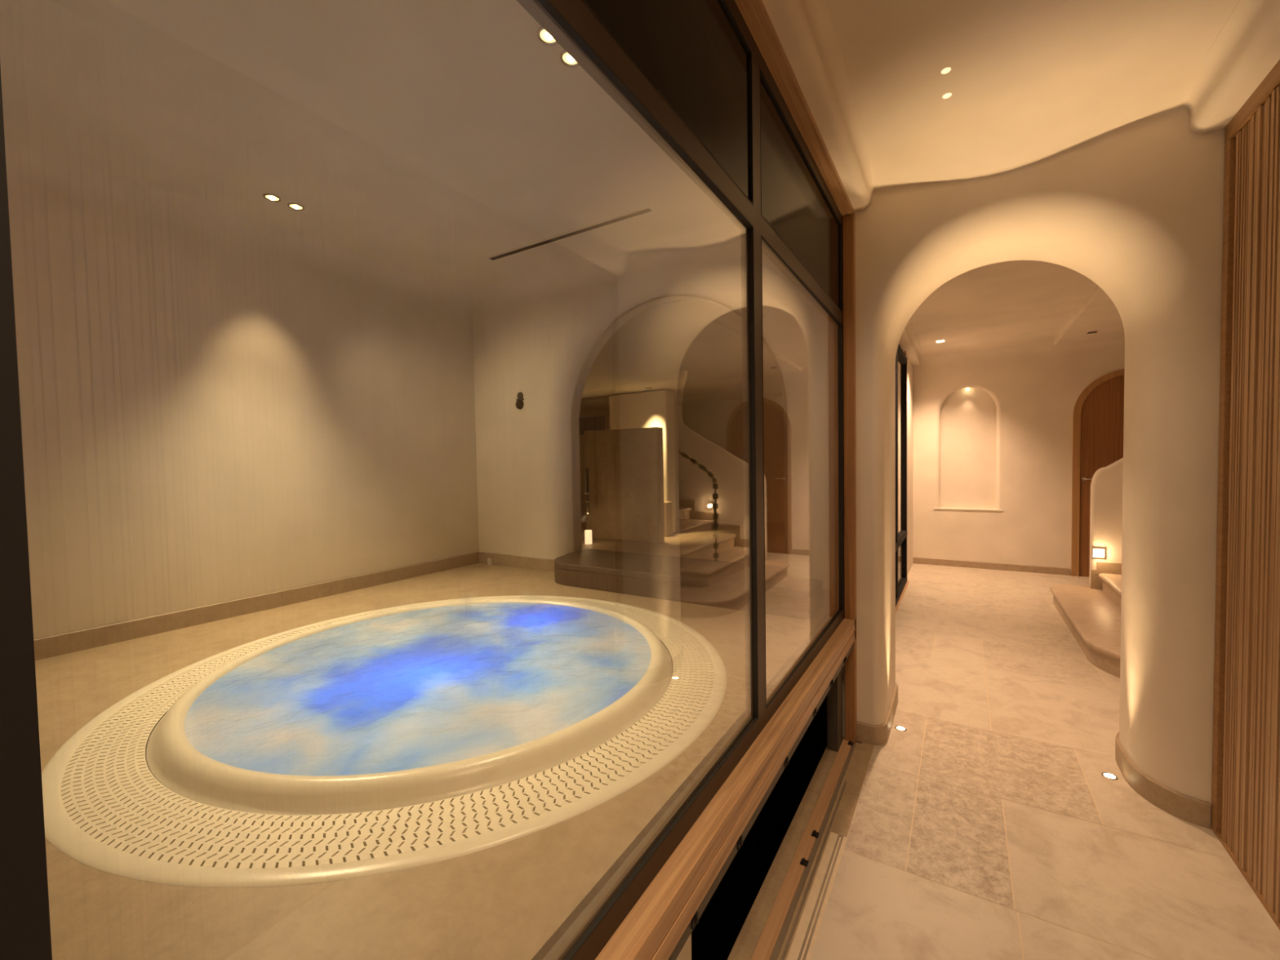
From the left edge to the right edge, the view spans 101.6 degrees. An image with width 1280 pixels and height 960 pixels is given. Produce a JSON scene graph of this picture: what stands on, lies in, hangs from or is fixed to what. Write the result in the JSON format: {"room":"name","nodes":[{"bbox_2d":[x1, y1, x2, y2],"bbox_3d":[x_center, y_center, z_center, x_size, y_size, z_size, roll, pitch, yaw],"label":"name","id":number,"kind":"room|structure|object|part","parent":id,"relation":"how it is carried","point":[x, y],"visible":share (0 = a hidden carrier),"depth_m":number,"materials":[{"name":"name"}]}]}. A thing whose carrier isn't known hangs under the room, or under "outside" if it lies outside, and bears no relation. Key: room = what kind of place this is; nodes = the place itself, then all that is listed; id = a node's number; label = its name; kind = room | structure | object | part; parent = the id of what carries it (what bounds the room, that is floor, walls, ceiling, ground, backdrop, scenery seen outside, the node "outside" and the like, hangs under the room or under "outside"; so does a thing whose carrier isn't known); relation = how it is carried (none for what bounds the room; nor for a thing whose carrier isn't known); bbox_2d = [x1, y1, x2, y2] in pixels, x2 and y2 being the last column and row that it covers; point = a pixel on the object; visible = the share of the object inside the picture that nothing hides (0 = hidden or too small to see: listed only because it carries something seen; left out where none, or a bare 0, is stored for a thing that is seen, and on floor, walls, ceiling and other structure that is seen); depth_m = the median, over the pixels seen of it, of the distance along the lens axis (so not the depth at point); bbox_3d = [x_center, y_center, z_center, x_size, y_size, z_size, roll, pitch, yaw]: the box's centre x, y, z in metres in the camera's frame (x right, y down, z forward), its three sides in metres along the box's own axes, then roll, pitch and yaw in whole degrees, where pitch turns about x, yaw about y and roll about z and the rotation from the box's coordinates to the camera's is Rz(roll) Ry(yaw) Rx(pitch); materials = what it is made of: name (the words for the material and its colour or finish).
{"room":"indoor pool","nodes":[
{"label":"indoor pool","id":0,"kind":"room"},
{"bbox_2d":[7,178,479,639],"bbox_3d":[-2.082,-0.346,3.135,0.100,2.350,4.070,0,2,32],"label":"wall","id":1,"kind":"structure","parent":0,"point":[206,420],"depth_m":2.75,"materials":[{"name":"paint"}]},
{"bbox_2d":[33,551,479,660],"bbox_3d":[-2.199,0.697,2.843,0.014,0.090,3.370,0,2,32],"label":"baseboard","id":2,"kind":"structure","parent":1,"relation":"attached to","point":[45,647],"depth_m":2.78,"materials":[{"name":"stone"}]},
{"bbox_2d":[0,0,741,314],"bbox_3d":[-1.046,-1.342,2.038,2.810,0.140,3.370,0,2,32],"label":"ceiling","id":3,"kind":"structure","parent":0,"point":[420,143],"depth_m":2.16,"materials":[{"name":"paint"}]},
{"bbox_2d":[262,193,281,201],"bbox_3d":[-1.845,-1.412,2.618,0.076,0.012,0.076,0,2,32],"label":"recessed light","id":4,"kind":"object","parent":3,"relation":"in","point":[273,197],"visible":1,"depth_m":2.61,"materials":[{"name":"silver metal"}]},
{"bbox_2d":[287,202,304,210],"bbox_3d":[-1.788,-1.416,2.711,0.076,0.012,0.076,0,2,32],"label":"recessed light","id":5,"kind":"object","parent":3,"relation":"in","point":[297,206],"visible":1,"depth_m":2.71,"materials":[{"name":"silver metal"}]},
{"bbox_2d":[537,26,557,45],"bbox_3d":[-0.289,-1.407,1.656,0.076,0.012,0.076,0,2,32],"label":"recessed light","id":6,"kind":"object","parent":3,"relation":"in","point":[543,35],"visible":0.61,"depth_m":1.66,"materials":[{"name":"silver metal"}]},
{"bbox_3d":[-0.288,-1.406,1.656,0.024,0.010,0.024,0,2,32],"label":"bulb","id":7,"kind":"part","parent":6,"relation":"part of","materials":[{"name":"beige"}]},
{"bbox_2d":[560,49,579,66],"bbox_3d":[-0.231,-1.411,1.749,0.076,0.012,0.076,0,2,32],"label":"recessed light","id":8,"kind":"object","parent":3,"relation":"in","point":[566,59],"visible":0.67,"depth_m":1.75,"materials":[{"name":"silver metal"}]},
{"bbox_3d":[-0.231,-1.410,1.749,0.024,0.010,0.024,0,2,32],"label":"bulb","id":9,"kind":"part","parent":8,"relation":"part of","materials":[{"name":"beige"}]},
{"bbox_2d":[487,206,653,261],"bbox_3d":[-0.468,-1.457,3.126,1.230,0.006,0.050,0,2,32],"label":"ceiling vent","id":10,"kind":"object","parent":3,"relation":"in","point":[644,211],"visible":1,"depth_m":3.07,"materials":[{"name":"metal"}]},
{"bbox_2d":[35,563,820,959],"bbox_3d":[-1.015,0.806,2.128,2.780,0.120,3.390,0,2,32],"label":"floor","id":11,"kind":"structure","parent":0,"point":[513,900],"depth_m":1.02,"materials":[{"name":"stone"}]},
{"bbox_2d":[41,595,727,888],"bbox_3d":[-0.752,1.016,2.095,2.179,0.652,2.179,1,3,39],"label":"whirlpool","id":12,"kind":"object","parent":11,"relation":"in","point":[384,740],"visible":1,"depth_m":1.47,"materials":[{"name":"beige stone"}]},
{"bbox_2d":[487,558,493,564],"bbox_3d":[-1.198,0.654,4.173,0.040,0.050,0.026,0,2,32],"label":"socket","id":13,"kind":"object","parent":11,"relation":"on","point":[490,561],"visible":1,"depth_m":4.16,"materials":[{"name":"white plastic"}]},
{"bbox_2d":[554,548,822,620],"bbox_3d":[0.223,0.611,3.295,1.800,0.144,0.550,0,2,32],"label":"step","id":14,"kind":"structure","parent":11,"relation":"on","point":[706,582],"depth_m":3.07,"materials":[{"name":"stone"}]},
{"bbox_2d":[579,300,782,412],"bbox_3d":[0.034,-1.127,5.586,4.580,0.330,3.180,0,2,32],"label":"ceiling","id":15,"kind":"structure","parent":0,"point":[692,350],"depth_m":4.49,"materials":[{"name":"paint"}]},
{"bbox_2d":[579,395,784,524],"bbox_3d":[0.856,-0.452,6.920,4.580,2.200,0.100,0,2,32],"label":"wall","id":16,"kind":"structure","parent":0,"point":[708,435],"depth_m":6.78,"materials":[{"name":"paint"}]},
{"bbox_2d":[581,514,785,566],"bbox_3d":[0.066,0.646,5.647,4.580,0.120,3.180,0,2,32],"label":"stair step","id":17,"kind":"structure","parent":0,"point":[710,540],"depth_m":4.97,"materials":[{"name":"stone"}]},
{"bbox_2d":[584,468,591,544],"bbox_3d":[-0.503,0.252,5.028,0.070,0.729,0.070,0,2,32],"label":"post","id":18,"kind":"object","parent":17,"relation":"on","point":[588,533],"visible":1,"depth_m":5.01,"materials":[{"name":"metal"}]},
{"bbox_3d":[-0.506,0.112,5.023,0.034,0.450,0.032,0,2,32],"label":"stem","id":19,"kind":"part","parent":18,"relation":"part of","materials":[{"name":"brown metal"}]},
{"bbox_3d":[-0.498,0.551,5.038,0.070,0.130,0.070,0,2,32],"label":"lamp glass","id":20,"kind":"part","parent":18,"relation":"part of","materials":[{"name":"white glass"}]},
{"bbox_2d":[578,415,604,435],"bbox_3d":[-0.804,-0.072,6.176,0.940,1.310,0.060,0,2,32],"label":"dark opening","id":21,"kind":"object","parent":17,"relation":"on","point":[591,423],"visible":0.11,"depth_m":5.96,"materials":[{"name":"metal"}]},
{"bbox_2d":[584,426,664,543],"bbox_3d":[-0.169,0.048,5.236,0.870,1.109,0.120,0,2,32],"label":"screen","id":22,"kind":"object","parent":17,"relation":"on","point":[625,466],"visible":0.88,"depth_m":5.14,"materials":[{"name":"wood"}]},
{"bbox_2d":[608,390,675,536],"bbox_3d":[0.014,-0.187,5.730,0.800,1.539,0.330,0,2,32],"label":"wall","id":23,"kind":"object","parent":17,"relation":"on","point":[650,409],"visible":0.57,"depth_m":5.61,"materials":[{"name":"paint"}]},
{"bbox_2d":[706,832,783,959],"bbox_3d":[-1.292,2.143,1.660,2.670,0.050,4.500,0,2,32],"label":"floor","id":24,"kind":"structure","parent":0,"point":[722,949],"depth_m":2.54,"materials":[{"name":"black"}]},
{"bbox_2d":[691,358,913,959],"bbox_3d":[1.105,0.194,3.255,0.360,3.650,9.880,0,2,32],"label":"wall","id":25,"kind":"structure","parent":0,"point":[776,815],"depth_m":2.87,"materials":[{"name":"black"}]},
{"bbox_2d":[895,343,906,606],"bbox_3d":[2.279,-0.091,4.858,0.110,2.770,3.520,0,2,32],"label":"window","id":26,"kind":"structure","parent":25,"relation":"in","point":[900,358],"depth_m":5.90,"materials":[{"name":"metal"}]},
{"bbox_3d":[2.284,0.985,4.850,0.015,0.540,3.430,0,2,32],"label":"panel","id":27,"kind":"part","parent":26,"relation":"part of","materials":[{"name":"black glass"}]},
{"bbox_3d":[2.265,-0.314,4.803,0.008,2.020,3.430,0,2,32],"label":"glass pane","id":28,"kind":"part","parent":26,"relation":"part of","materials":[{"name":"clear glass"}]},
{"bbox_2d":[471,114,1225,826],"bbox_3d":[0.638,-0.103,3.418,4.232,2.950,0.650,0,2,32],"label":"wall","id":29,"kind":"structure","parent":0,"point":[1138,214],"depth_m":2.49,"materials":[{"name":"paint"}]},
{"bbox_2d":[479,551,554,571],"bbox_3d":[-0.849,0.628,4.165,0.922,0.090,0.328,0,2,32],"label":"baseboard","id":30,"kind":"structure","parent":29,"relation":"attached to","point":[518,562],"depth_m":4.02,"materials":[{"name":"stone"}]},
{"bbox_2d":[515,391,524,408],"bbox_3d":[-0.918,-0.603,3.958,0.076,0.129,0.028,0,2,32],"label":"wall fitting","id":31,"kind":"object","parent":29,"relation":"attached to","point":[519,403],"visible":1,"depth_m":3.95,"materials":[{"name":"grey metal"}]},
{"bbox_3d":[-0.914,-0.640,3.959,0.056,0.056,0.020,0,2,32],"label":"knob","id":32,"kind":"part","parent":31,"relation":"part of","materials":[{"name":"brown metal"}]},
{"bbox_3d":[-0.919,-0.575,3.961,0.072,0.072,0.028,0,2,32],"label":"knob","id":33,"kind":"part","parent":31,"relation":"part of","materials":[{"name":"brown metal"}]},
{"bbox_2d":[645,299,692,310],"bbox_3d":[-0.815,-1.271,4.211,4.580,0.120,0.040,0,2,32],"label":"trim","id":34,"kind":"structure","parent":29,"relation":"attached to","point":[675,302],"depth_m":3.57,"materials":[{"name":"paint"}]},
{"bbox_2d":[856,683,897,745],"bbox_3d":[1.387,1.323,3.020,0.144,0.100,0.678,0,2,32],"label":"baseboard","id":35,"kind":"structure","parent":29,"relation":"attached to","point":[874,735],"depth_m":2.75,"materials":[{"name":"stone"}]},
{"bbox_2d":[1115,731,1210,828],"bbox_3d":[2.362,1.327,2.418,0.204,0.100,0.678,0,2,32],"label":"baseboard","id":36,"kind":"structure","parent":29,"relation":"attached to","point":[1191,810],"depth_m":2.19,"materials":[{"name":"stone"}]},
{"bbox_2d":[898,260,1124,368],"bbox_3d":[4.242,-1.542,4.279,3.890,0.160,4.710,0,2,32],"label":"ceiling","id":37,"kind":"structure","parent":0,"point":[1013,309],"depth_m":5.18,"materials":[{"name":"paint"}]},
{"bbox_2d":[899,319,923,366],"bbox_3d":[2.667,-1.564,5.298,0.130,0.130,4.590,0,2,32],"label":"bulkhead","id":38,"kind":"object","parent":37,"relation":"attached to","point":[908,340],"visible":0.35,"depth_m":6.11,"materials":[{"name":"paint"}]},
{"bbox_2d":[912,348,1124,575],"bbox_3d":[5.575,-0.316,6.368,4.010,3.000,0.172,0,2,32],"label":"wall","id":39,"kind":"structure","parent":0,"point":[975,449],"depth_m":6.83,"materials":[{"name":"paint"}]},
{"bbox_2d":[912,557,1070,575],"bbox_3d":[4.605,1.140,6.938,1.730,0.085,0.014,0,2,32],"label":"baseboard","id":40,"kind":"structure","parent":39,"relation":"attached to","point":[1035,569],"depth_m":6.89,"materials":[{"name":"stone"}]},
{"bbox_2d":[1071,368,1124,577],"bbox_3d":[5.763,-0.061,6.132,1.050,2.500,0.075,0,2,32],"label":"door","id":41,"kind":"structure","parent":39,"relation":"in","point":[1098,415],"depth_m":6.33,"materials":[{"name":"brown wood"}]},
{"bbox_3d":[5.445,-0.012,6.321,0.139,0.048,0.057,0,2,32],"label":"handle","id":42,"kind":"part","parent":41,"relation":"part of","materials":[{"name":"silver metal"}]},
{"bbox_2d":[826,0,1239,197],"bbox_3d":[0.478,-1.332,0.421,1.362,0.103,4.520,0,2,32],"label":"ceiling","id":43,"kind":"structure","parent":0,"point":[1032,84],"depth_m":1.87,"materials":[{"name":"paint"}]},
{"bbox_2d":[762,0,874,212],"bbox_3d":[-0.027,-1.345,0.731,0.125,0.102,4.518,0,2,32],"label":"crown molding","id":44,"kind":"structure","parent":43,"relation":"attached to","point":[805,30],"depth_m":1.82,"materials":[{"name":"paint"}]},
{"bbox_2d":[941,67,951,74],"bbox_3d":[1.079,-1.442,1.839,0.030,0.002,0.030,0,2,32],"label":"recessed light","id":45,"kind":"object","parent":43,"relation":"in","point":[945,70],"visible":1,"depth_m":1.84,"materials":[{"name":"white"}]},
{"bbox_2d":[942,93,951,98],"bbox_3d":[1.157,-1.448,1.966,0.030,0.002,0.030,0,2,32],"label":"recessed light","id":46,"kind":"object","parent":43,"relation":"in","point":[948,95],"visible":1,"depth_m":1.97,"materials":[{"name":"white"}]},
{"bbox_2d":[1184,0,1279,133],"bbox_3d":[0.991,-1.324,0.103,0.155,0.135,4.518,0,2,32],"label":"crown molding","id":47,"kind":"structure","parent":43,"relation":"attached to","point":[1246,48],"depth_m":1.72,"materials":[{"name":"paint"}]},
{"bbox_2d":[786,563,1279,959],"bbox_3d":[2.934,1.400,2.179,3.890,0.050,9.880,0,2,32],"label":"floor","id":48,"kind":"structure","parent":0,"point":[990,827],"depth_m":2.09,"materials":[{"name":"stone"}]},
{"bbox_2d":[727,736,844,959],"bbox_3d":[-0.107,1.532,0.912,0.062,0.120,4.520,0,2,32],"label":"ledge","id":49,"kind":"object","parent":48,"relation":"attached to","point":[744,948],"visible":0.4,"depth_m":1.92,"materials":[{"name":"wood"}]},
{"bbox_2d":[750,737,853,959],"bbox_3d":[-0.064,1.471,0.871,0.055,0.042,4.500,0,2,32],"label":"door track","id":50,"kind":"object","parent":48,"relation":"on","point":[763,950],"visible":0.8,"depth_m":1.92,"materials":[{"name":"brown wood"}]},
{"bbox_2d":[769,742,862,959],"bbox_3d":[-0.003,1.486,0.834,0.102,0.033,4.500,0,2,32],"label":"floor track","id":51,"kind":"object","parent":48,"relation":"in","point":[782,947],"visible":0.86,"depth_m":1.87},
{"bbox_2d":[831,742,874,836],"bbox_3d":[1.014,1.415,2.440,0.060,0.030,0.835,0,2,32],"label":"edge","id":52,"kind":"structure","parent":48,"relation":"on","point":[842,822],"depth_m":2.35,"materials":[{"name":"stone"}]},
{"bbox_2d":[894,725,906,731],"bbox_3d":[1.444,1.375,2.887,0.060,0.003,0.060,0,2,32],"label":"uplight","id":53,"kind":"object","parent":48,"relation":"on","point":[900,728],"visible":1,"depth_m":2.88,"materials":[{"name":"silver metal"}]},
{"bbox_2d":[895,580,909,613],"bbox_3d":[2.348,1.287,4.883,0.050,0.012,3.330,0,2,32],"label":"floor strip","id":54,"kind":"object","parent":48,"relation":"on","point":[908,582],"visible":0.14,"depth_m":5.60,"materials":[{"name":"brown wood"}]},
{"bbox_2d":[1049,573,1121,677],"bbox_3d":[4.699,0.779,3.772,2.525,1.020,2.390,0,2,32],"label":"stairs","id":55,"kind":"structure","parent":48,"relation":"on","point":[1092,616],"depth_m":4.32,"materials":[{"name":"stone"}]},
{"bbox_2d":[1088,457,1123,589],"bbox_3d":[5.404,-0.237,4.594,2.195,2.630,0.135,0,2,32],"label":"stair wall","id":56,"kind":"structure","parent":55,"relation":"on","point":[1106,484],"depth_m":5.09,"materials":[{"name":"paint"}]},
{"bbox_2d":[1092,548,1104,558],"bbox_3d":[4.495,0.717,5.111,0.090,0.090,0.017,0,2,32],"label":"step light","id":57,"kind":"object","parent":56,"relation":"attached to","point":[1096,553],"visible":1,"depth_m":5.11,"materials":[{"name":"paint"}]},
{"bbox_3d":[5.387,0.599,4.571,2.195,0.960,0.015,0,2,32],"label":"stair skirting","id":58,"kind":"part","parent":56,"relation":"part of","materials":[{"name":"stone"}]},
{"bbox_2d":[1101,772,1118,780],"bbox_3d":[2.186,1.378,2.429,0.060,0.003,0.060,0,2,32],"label":"uplight","id":59,"kind":"object","parent":48,"relation":"on","point":[1108,775],"visible":1,"depth_m":2.43,"materials":[{"name":"silver metal"}]},
{"bbox_2d":[1053,284,1124,345],"bbox_3d":[5.153,-1.639,4.288,2.350,0.100,3.730,0,2,32],"label":"ceiling","id":60,"kind":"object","parent":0,"point":[1098,313],"visible":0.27,"depth_m":5.40,"materials":[{"name":"paint"}]},
{"bbox_3d":[-0.896,0.079,-0.384,0.120,2.900,1.600,0,2,32],"label":"wall","id":61,"kind":"structure","parent":0,"visible":0},
{"bbox_2d":[0,0,857,959],"bbox_3d":[0.313,0.048,1.515,0.120,2.790,2.941,0,2,32],"label":"window","id":62,"kind":"structure","parent":61,"relation":"in","point":[714,84],"depth_m":1.29,"materials":[{"name":"brown metal"}]},
{"bbox_3d":[-0.059,-1.002,0.929,0.014,0.440,1.436,0,2,32],"label":"dark panel","id":63,"kind":"part","parent":62,"relation":"part of","materials":[{"name":"black glass"}]},
{"bbox_3d":[0.314,0.016,1.565,0.021,1.650,2.850,0,2,32],"label":"frame","id":64,"kind":"part","parent":62,"relation":"part of","materials":[{"name":"brown metal"}]},
{"bbox_3d":[0.080,1.204,1.169,0.045,0.512,0.080,0,2,32],"label":"support post","id":65,"kind":"part","parent":62,"relation":"part of","materials":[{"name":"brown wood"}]},
{"bbox_3d":[0.308,-0.230,1.517,0.018,2.145,2.920,0,2,32],"label":"frame","id":66,"kind":"part","parent":62,"relation":"part of","materials":[{"name":"brown metal"}]},
{"bbox_3d":[0.353,0.837,1.528,0.053,0.107,2.905,0,2,32],"label":"oak sill","id":67,"kind":"part","parent":62,"relation":"part of","materials":[{"name":"brown wood"}]},
{"bbox_3d":[0.318,0.911,1.533,0.105,0.038,2.870,0,2,32],"label":"rail","id":68,"kind":"part","parent":62,"relation":"part of","materials":[{"name":"brown wood"}]},
{"bbox_3d":[0.686,-1.056,2.134,0.014,0.440,1.260,0,2,32],"label":"dark panel","id":69,"kind":"part","parent":62,"relation":"part of","materials":[{"name":"black glass"}]},
{"bbox_3d":[0.709,-0.037,2.166,0.004,1.479,1.260,0,2,31],"label":"glass pane","id":70,"kind":"part","parent":62,"relation":"part of","materials":[{"name":"clear glass"}]},
{"bbox_3d":[1.018,1.137,2.725,0.055,0.505,0.125,0,2,32],"label":"post","id":71,"kind":"part","parent":62,"relation":"part of","materials":[{"name":"brown wood"}]},
{"bbox_3d":[1.098,0.016,2.728,0.051,2.742,0.051,0,2,32],"label":"oak post","id":72,"kind":"part","parent":62,"relation":"part of","materials":[{"name":"brown wood"}]},
{"bbox_3d":[1.136,0.027,0.076,0.070,2.900,4.520,0,2,32],"label":"wall","id":73,"kind":"structure","parent":0,"visible":0},
{"bbox_2d":[1210,59,1279,929],"bbox_3d":[1.087,0.110,0.107,0.042,2.735,4.515,0,2,32],"label":"slatted panel","id":74,"kind":"object","parent":73,"relation":"attached to","point":[1245,814],"visible":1,"depth_m":1.83,"materials":[{"name":"brown wood"}]},
{"bbox_3d":[1.097,1.471,0.136,0.032,0.012,4.470,0,2,32],"label":"rail","id":75,"kind":"part","parent":74,"relation":"part of","materials":[{"name":"brown wood"}]},
{"bbox_3d":[1.060,-1.225,0.063,0.034,0.063,4.515,0,2,32],"label":"rail","id":76,"kind":"part","parent":74,"relation":"part of","materials":[{"name":"brown wood"}]}
]}

